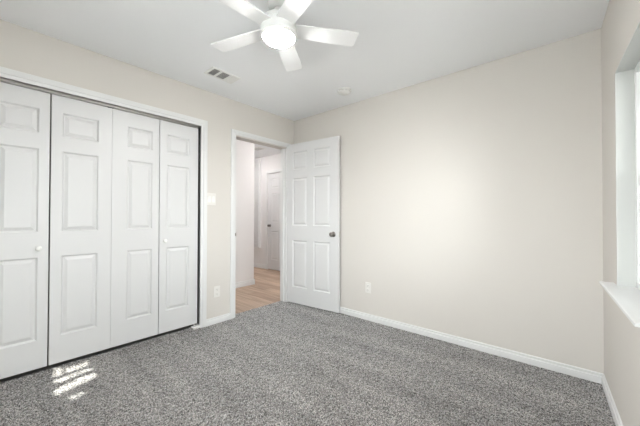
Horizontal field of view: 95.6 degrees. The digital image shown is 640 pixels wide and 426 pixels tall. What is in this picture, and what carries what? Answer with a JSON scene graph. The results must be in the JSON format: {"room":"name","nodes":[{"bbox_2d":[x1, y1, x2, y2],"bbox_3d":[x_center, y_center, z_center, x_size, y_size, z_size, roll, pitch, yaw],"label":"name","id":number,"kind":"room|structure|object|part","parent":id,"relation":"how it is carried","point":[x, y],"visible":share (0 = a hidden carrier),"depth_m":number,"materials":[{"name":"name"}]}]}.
{"room":"empty bedroom","nodes":[
{"label":"empty bedroom","id":0,"kind":"room"},
{"bbox_2d":[47,94,199,345],"bbox_3d":[-2.249,-0.044,2.469,0.690,2.470,2.310,0,-1,41],"label":"wall","id":1,"kind":"structure","parent":0,"point":[50,94],"depth_m":3.09,"materials":[{"name":"grey"}]},
{"bbox_2d":[0,19,293,324],"bbox_3d":[-1.509,-0.040,2.712,0.115,2.470,3.642,0,-1,41],"label":"wall","id":2,"kind":"structure","parent":0,"point":[22,49],"depth_m":2.85,"materials":[{"name":"white paint"}]},
{"bbox_2d":[0,82,111,378],"bbox_3d":[-1.982,0.118,2.131,0.073,1.993,0.752,0,-1,41],"label":"bifold door","id":3,"kind":"structure","parent":2,"relation":"in","point":[80,157],"depth_m":2.14,"materials":[{"name":"white paint"}]},
{"bbox_3d":[-2.122,0.117,1.999,0.035,1.993,0.370,0,-1,41],"label":"door","id":4,"kind":"part","parent":3,"relation":"part of","materials":[{"name":"white paint"}]},
{"bbox_3d":[-2.009,0.252,2.072,0.038,0.037,0.037,0,-1,41],"label":"door knob","id":5,"kind":"part","parent":3,"relation":"part of","materials":[{"name":"white plastic"}]},
{"bbox_3d":[-1.873,0.120,2.287,0.035,1.993,0.374,0,-1,41],"label":"door","id":6,"kind":"part","parent":3,"relation":"part of","materials":[{"name":"white paint"}]},
{"bbox_2d":[0,78,197,127],"bbox_3d":[-1.748,-0.886,2.438,0.040,0.028,1.480,0,-1,41],"label":"trim","id":7,"kind":"structure","parent":2,"relation":"attached to","point":[1,79],"depth_m":2.31,"materials":[{"name":"silver metal"}]},
{"bbox_2d":[0,66,207,327],"bbox_3d":[-1.749,0.101,2.419,0.132,2.122,1.640,0,-1,41],"label":"trim","id":8,"kind":"structure","parent":2,"relation":"attached to","point":[7,73],"depth_m":2.91,"materials":[{"name":"white paint"}]},
{"bbox_2d":[110,109,197,347],"bbox_3d":[-1.495,0.126,2.698,0.073,1.993,0.740,0,-1,41],"label":"bifold door","id":9,"kind":"structure","parent":2,"relation":"in","point":[154,195],"depth_m":2.66,"materials":[{"name":"white paint"}]},
{"bbox_3d":[-1.631,0.124,2.569,0.035,1.993,0.367,0,-1,41],"label":"door","id":10,"kind":"part","parent":9,"relation":"part of","materials":[{"name":"white paint"}]},
{"bbox_3d":[-1.388,0.127,2.852,0.035,1.993,0.366,0,-1,41],"label":"door","id":11,"kind":"part","parent":9,"relation":"part of","materials":[{"name":"white paint"}]},
{"bbox_2d":[207,193,215,204],"bbox_3d":[-1.139,-0.144,3.047,0.010,0.128,0.100,0,-1,41],"label":"light switch","id":12,"kind":"object","parent":2,"relation":"attached to","point":[211,197],"visible":1,"depth_m":3.05,"materials":[{"name":"white plastic"}]},
{"bbox_2d":[214,286,219,297],"bbox_3d":[-1.096,0.836,3.090,0.009,0.116,0.072,0,-1,41],"label":"wall outlet","id":13,"kind":"object","parent":2,"relation":"attached to","point":[216,288],"visible":1,"depth_m":3.08,"materials":[{"name":"white plastic"}]},
{"bbox_2d":[206,313,230,326],"bbox_3d":[-1.502,1.130,2.611,0.014,0.069,3.520,0,-1,41],"label":"baseboard","id":14,"kind":"structure","parent":2,"relation":"attached to","point":[225,317],"depth_m":3.09,"materials":[{"name":"white paint"}]},
{"bbox_2d":[230,129,290,318],"bbox_3d":[-0.737,0.122,3.597,0.133,2.108,0.907,0,-1,41],"label":"trim","id":15,"kind":"structure","parent":2,"relation":"attached to","point":[283,179],"depth_m":3.52,"materials":[{"name":"white paint"}]},
{"bbox_2d":[286,136,339,312],"bbox_3d":[-0.120,0.131,3.611,0.828,2.068,0.095,0,-1,35],"label":"door","id":16,"kind":"structure","parent":15,"relation":"attached to","point":[313,167],"depth_m":3.60,"materials":[{"name":"white paint"}]},
{"bbox_3d":[0.141,0.251,3.402,0.064,0.064,0.060,0,-1,35],"label":"knob","id":17,"kind":"part","parent":16,"relation":"part of","materials":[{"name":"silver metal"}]},
{"bbox_2d":[236,139,253,281],"bbox_3d":[-1.617,-0.022,4.389,0.115,2.470,1.425,0,-1,41],"label":"wall","id":18,"kind":"structure","parent":0,"point":[244,150],"depth_m":4.75,"materials":[{"name":"white paint"}]},
{"bbox_2d":[254,153,280,268],"bbox_3d":[-0.973,-0.001,6.206,3.630,2.470,0.100,0,-1,41],"label":"wall","id":19,"kind":"structure","parent":0,"point":[272,162],"depth_m":6.36,"materials":[{"name":"white paint"}]},
{"bbox_2d":[236,263,264,287],"bbox_3d":[-1.673,1.159,5.618,1.092,0.086,3.568,0,-1,-6],"label":"baseboard","id":20,"kind":"structure","parent":19,"relation":"attached to","point":[252,281],"depth_m":4.79,"materials":[{"name":"white paint"}]},
{"bbox_2d":[254,158,260,247],"bbox_3d":[-1.528,-0.226,6.575,0.550,1.985,0.068,0,-1,41],"label":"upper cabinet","id":21,"kind":"object","parent":19,"relation":"attached to","point":[257,162],"visible":0.44,"depth_m":6.41,"materials":[{"name":"white paint"}]},
{"bbox_3d":[-1.545,-0.218,6.556,0.510,1.930,0.016,0,-1,41],"label":"door","id":22,"kind":"part","parent":21,"relation":"part of","materials":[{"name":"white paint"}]},
{"bbox_2d":[265,169,280,268],"bbox_3d":[-0.851,0.148,6.022,0.881,2.120,0.017,0,-1,41],"label":"trim","id":23,"kind":"structure","parent":19,"relation":"attached to","point":[276,170],"depth_m":6.28,"materials":[{"name":"white paint"}]},
{"bbox_2d":[267,172,280,270],"bbox_3d":[-0.846,0.177,6.027,0.759,2.042,0.095,0,-1,41],"label":"door","id":24,"kind":"structure","parent":19,"relation":"in","point":[273,225],"depth_m":6.16,"materials":[{"name":"white paint"}]},
{"bbox_2d":[0,0,608,158],"bbox_3d":[-1.243,-1.319,3.243,7.100,0.100,5.010,0,-1,41],"label":"ceiling","id":25,"kind":"structure","parent":0,"point":[399,44],"depth_m":2.12,"materials":[{"name":"white paint"}]},
{"bbox_2d":[204,67,240,83],"bbox_3d":[-0.902,-1.270,2.687,0.167,0.008,0.283,0,-1,41],"label":"ceiling vent","id":26,"kind":"object","parent":25,"relation":"in","point":[215,72],"visible":1,"depth_m":2.68,"materials":[{"name":"white plastic"}]},
{"bbox_2d":[211,0,357,70],"bbox_3d":[-0.264,-1.149,1.703,0.941,0.269,0.904,0,-1,41],"label":"ceiling fan","id":27,"kind":"object","parent":25,"relation":"hanging from","point":[278,29],"visible":1,"depth_m":1.71,"materials":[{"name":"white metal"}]},
{"bbox_3d":[-0.501,-1.088,1.837,0.394,0.019,0.122,0,-1,24],"label":"blade","id":28,"kind":"part","parent":27,"relation":"part of","materials":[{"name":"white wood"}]},
{"bbox_3d":[-0.433,-1.092,1.513,0.122,0.019,0.394,0,-1,42],"label":"blade","id":29,"kind":"part","parent":27,"relation":"part of","materials":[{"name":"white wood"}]},
{"bbox_2d":[264,28,292,47],"bbox_3d":[-0.244,-1.029,1.722,0.171,0.030,0.171,0,-1,41],"label":"diffuser","id":30,"kind":"object","parent":27,"relation":"attached to","point":[274,37],"depth_m":1.69,"materials":[{"name":"white glass"}]},
{"bbox_3d":[-0.214,-1.086,2.002,0.122,0.019,0.394,0,-1,6],"label":"blade","id":31,"kind":"part","parent":27,"relation":"part of","materials":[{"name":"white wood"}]},
{"bbox_3d":[-0.104,-1.091,1.478,0.122,0.019,0.394,0,-1,-30],"label":"blade","id":32,"kind":"part","parent":27,"relation":"part of","materials":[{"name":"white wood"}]},
{"bbox_3d":[0.032,-1.088,1.780,0.394,0.019,0.122,0,-1,-12],"label":"blade","id":33,"kind":"part","parent":27,"relation":"part of","materials":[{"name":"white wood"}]},
{"bbox_2d":[337,87,350,95],"bbox_3d":[0.251,-1.247,2.998,0.144,0.042,0.144,0,-1,41],"label":"smoke detector","id":34,"kind":"object","parent":25,"relation":"attached to","point":[343,91],"visible":1,"depth_m":2.96,"materials":[{"name":"white plastic"}]},
{"bbox_2d":[0,267,614,425],"bbox_3d":[-1.248,1.223,3.216,7.100,0.137,5.010,0,-1,41],"label":"floor","id":35,"kind":"structure","parent":0,"point":[280,363],"depth_m":2.00,"materials":[{"name":"grey carpet"}]},
{"bbox_2d":[191,323,199,329],"bbox_3d":[-1.260,1.147,2.937,0.067,0.034,0.062,0,-1,41],"label":"pivot bracket","id":36,"kind":"object","parent":35,"relation":"on","point":[194,326],"visible":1,"depth_m":2.93,"materials":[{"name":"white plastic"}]},
{"bbox_2d":[294,28,603,384],"bbox_3d":[0.944,-0.033,2.925,3.326,2.470,0.120,0,-1,41],"label":"wall","id":37,"kind":"structure","parent":0,"point":[471,199],"depth_m":2.45,"materials":[{"name":"white paint"}]},
{"bbox_2d":[365,282,370,293],"bbox_3d":[0.527,0.820,3.188,0.072,0.116,0.009,0,-1,41],"label":"wall outlet","id":38,"kind":"object","parent":37,"relation":"attached to","point":[367,284],"visible":1,"depth_m":3.19,"materials":[{"name":"white plastic"}]},
{"bbox_2d":[339,307,602,383],"bbox_3d":[0.784,1.138,2.960,3.026,0.069,0.014,0,-1,41],"label":"baseboard","id":39,"kind":"structure","parent":37,"relation":"attached to","point":[578,372],"depth_m":2.42,"materials":[{"name":"white paint"}]},
{"bbox_2d":[601,0,639,425],"bbox_3d":[0.915,-0.058,0.551,0.150,2.470,3.570,0,-1,38],"label":"wall","id":40,"kind":"structure","parent":0,"point":[621,20],"depth_m":1.65,"materials":[{"name":"white paint"}]},
{"bbox_2d":[602,374,622,425],"bbox_3d":[0.857,1.113,0.600,0.014,0.069,3.500,0,-1,38],"label":"baseboard","id":41,"kind":"structure","parent":40,"relation":"attached to","point":[615,414],"depth_m":1.70,"materials":[{"name":"white paint"}]},
{"bbox_2d":[599,21,639,327],"bbox_3d":[1.464,-0.188,1.310,0.212,1.194,0.850,0,-1,38],"label":"window","id":42,"kind":"structure","parent":40,"relation":"in","point":[626,294],"depth_m":1.57,"materials":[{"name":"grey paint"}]},
{"bbox_3d":[1.435,0.402,1.325,0.142,0.015,0.850,0,-1,38],"label":"sill","id":43,"kind":"part","parent":42,"relation":"part of","materials":[{"name":"white paint"}]},
{"bbox_3d":[1.517,-0.195,1.269,0.078,1.178,0.680,0,-1,38],"label":"frame","id":44,"kind":"part","parent":42,"relation":"part of","materials":[{"name":"white plastic"}]}
]}

